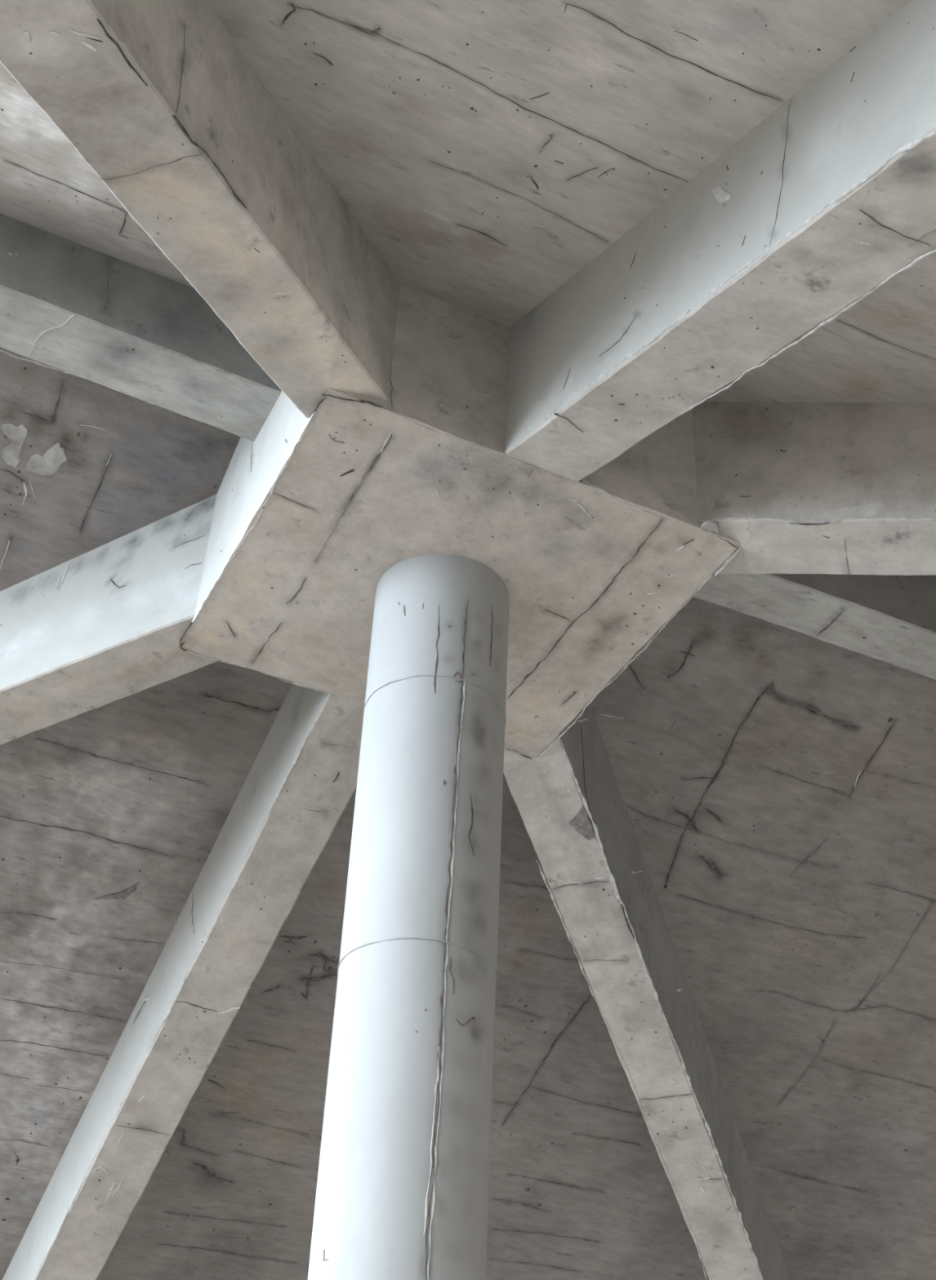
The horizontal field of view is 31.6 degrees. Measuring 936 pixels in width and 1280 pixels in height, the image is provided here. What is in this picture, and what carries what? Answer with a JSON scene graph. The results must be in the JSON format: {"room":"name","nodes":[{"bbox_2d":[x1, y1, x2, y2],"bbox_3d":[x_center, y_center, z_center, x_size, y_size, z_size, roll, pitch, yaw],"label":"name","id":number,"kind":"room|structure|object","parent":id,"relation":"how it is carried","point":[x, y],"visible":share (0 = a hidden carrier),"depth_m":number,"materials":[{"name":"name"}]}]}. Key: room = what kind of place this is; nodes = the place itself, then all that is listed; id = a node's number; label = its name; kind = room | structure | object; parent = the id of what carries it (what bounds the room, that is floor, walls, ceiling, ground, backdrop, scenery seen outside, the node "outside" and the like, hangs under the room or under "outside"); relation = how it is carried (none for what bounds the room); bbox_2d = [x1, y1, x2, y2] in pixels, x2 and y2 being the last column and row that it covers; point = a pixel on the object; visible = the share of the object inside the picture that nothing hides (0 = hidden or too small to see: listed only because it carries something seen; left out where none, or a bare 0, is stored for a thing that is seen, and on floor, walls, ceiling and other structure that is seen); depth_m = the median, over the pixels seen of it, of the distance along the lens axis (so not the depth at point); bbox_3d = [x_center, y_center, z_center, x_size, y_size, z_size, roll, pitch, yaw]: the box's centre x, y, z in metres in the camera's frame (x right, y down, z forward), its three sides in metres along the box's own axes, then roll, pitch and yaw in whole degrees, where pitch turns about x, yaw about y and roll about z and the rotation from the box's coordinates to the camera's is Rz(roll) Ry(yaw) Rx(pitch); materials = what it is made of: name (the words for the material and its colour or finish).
{"room":"abandoned concrete building","nodes":[
{"label":"abandoned concrete building","id":0,"kind":"room"},
{"bbox_2d":[0,346,935,1279],"bbox_3d":[0.730,1.849,6.380,8.500,2.154,4.440,18,-41,-19],"label":"ceiling","id":1,"kind":"structure","parent":0,"point":[776,784],"depth_m":5.74,"materials":[{"name":"concrete"}]},
{"bbox_2d":[0,493,219,745],"bbox_3d":[-1.835,0.236,4.855,2.600,1.105,0.208,-10,-40,16],"label":"concrete beam","id":2,"kind":"structure","parent":1,"relation":"attached to","point":[103,625],"depth_m":4.63,"materials":[{"name":"grey concrete"}]},
{"bbox_2d":[0,213,280,441],"bbox_3d":[-1.257,-0.935,4.213,1.820,0.278,0.219,18,-41,-19],"label":"concrete beam","id":3,"kind":"structure","parent":1,"relation":"attached to","point":[79,310],"depth_m":4.25,"materials":[{"name":"grey concrete"}]},
{"bbox_2d":[2,682,364,1279],"bbox_3d":[-1.176,1.654,5.688,0.214,2.162,3.920,19,-41,-20],"label":"concrete beam","id":4,"kind":"structure","parent":1,"relation":"attached to","point":[303,777],"depth_m":5.25,"materials":[{"name":"grey concrete"}]},
{"bbox_2d":[502,702,789,1279],"bbox_3d":[1.032,2.265,6.483,0.234,2.052,5.520,-11,-40,17],"label":"concrete beam","id":5,"kind":"structure","parent":1,"relation":"attached to","point":[568,799],"depth_m":5.55,"materials":[{"name":"grey concrete"}]},
{"bbox_2d":[0,0,935,403],"bbox_3d":[2.507,-0.460,3.563,8.500,1.838,3.660,18,-41,-19],"label":"ceiling","id":6,"kind":"structure","parent":0,"point":[488,152],"depth_m":3.37,"materials":[{"name":"concrete"}]},
{"bbox_2d":[0,0,399,417],"bbox_3d":[-0.668,-1.172,2.910,0.215,1.262,2.600,-10,-40,16],"label":"concrete beam","id":7,"kind":"structure","parent":6,"relation":"attached to","point":[157,98],"depth_m":3.19,"materials":[{"name":"grey concrete"}]},
{"bbox_2d":[503,0,935,481],"bbox_3d":[0.842,-0.931,2.641,0.259,1.736,3.221,18,-41,-19],"label":"concrete beam","id":8,"kind":"structure","parent":6,"relation":"attached to","point":[830,197],"depth_m":3.11,"materials":[{"name":"grey concrete"}]},
{"bbox_2d":[690,573,935,679],"bbox_3d":[2.973,0.434,5.691,5.730,0.299,0.197,18,-40,-18],"label":"concrete beam","id":9,"kind":"structure","parent":6,"relation":"attached to","point":[888,619],"depth_m":4.96,"materials":[{"name":"grey concrete"}]},
{"bbox_2d":[692,401,935,575],"bbox_3d":[2.570,-0.375,3.355,4.447,1.708,0.220,-11,-40,17],"label":"concrete beam","id":10,"kind":"structure","parent":6,"relation":"attached to","point":[837,488],"depth_m":4.06,"materials":[{"name":"grey concrete"}]},
{"label":"floor","id":11,"kind":"structure","parent":0,"visible":0},
{"bbox_2d":[307,553,509,1279],"bbox_3d":[-0.159,1.602,3.001,0.355,4.364,0.355,-14,-41,21],"label":"concrete column","id":12,"kind":"structure","parent":11,"relation":"on","point":[402,1183],"depth_m":3.56,"materials":[{"name":"grey concrete"}]},
{"bbox_2d":[177,284,740,759],"bbox_3d":[0.003,-0.365,4.556,1.219,0.732,1.147,18,-41,-19],"label":"column capital","id":13,"kind":"object","parent":12,"relation":"on","point":[310,514],"visible":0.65,"depth_m":4.17,"materials":[{"name":"concrete"}]}
]}

